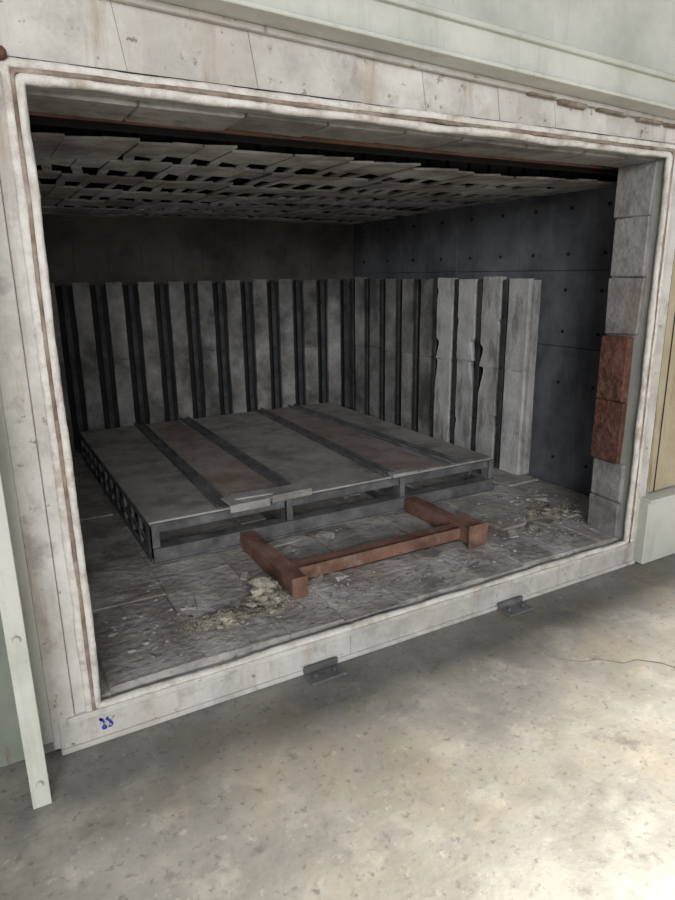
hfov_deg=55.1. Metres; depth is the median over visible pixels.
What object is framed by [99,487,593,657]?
debris
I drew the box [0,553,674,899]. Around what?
floor
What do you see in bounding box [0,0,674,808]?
wall
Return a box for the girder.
[29,111,618,169]
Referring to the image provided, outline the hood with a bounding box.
[111,0,674,123]
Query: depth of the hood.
2.31 m
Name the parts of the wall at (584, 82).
green panel, green angle post, door panel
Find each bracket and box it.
[303,657,346,685]
[498,595,532,617]
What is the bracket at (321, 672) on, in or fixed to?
on the floor at (469, 759)
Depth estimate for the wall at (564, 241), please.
4.52 m
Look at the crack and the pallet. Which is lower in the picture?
the crack
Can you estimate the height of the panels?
1.430 m
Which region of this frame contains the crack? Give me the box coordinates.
[564,658,674,667]
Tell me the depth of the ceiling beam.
2.68 m
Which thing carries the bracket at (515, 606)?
on the floor at (469, 759)
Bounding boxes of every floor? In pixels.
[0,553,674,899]
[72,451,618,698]
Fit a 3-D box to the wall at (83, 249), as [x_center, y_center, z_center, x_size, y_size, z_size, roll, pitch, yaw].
[-1.540,-1.288,5.949,4.300,2.365,0.262,-9,17,-28]
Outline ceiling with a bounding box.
[30,124,617,224]
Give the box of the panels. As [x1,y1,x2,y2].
[50,276,541,474]
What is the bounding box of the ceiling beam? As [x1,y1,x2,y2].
[29,115,617,175]
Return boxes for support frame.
[240,496,487,599]
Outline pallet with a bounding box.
[80,402,493,564]
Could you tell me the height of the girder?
0.055 m
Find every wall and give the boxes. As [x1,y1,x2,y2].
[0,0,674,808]
[42,216,353,450]
[354,186,617,495]
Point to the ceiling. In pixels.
(81, 172)

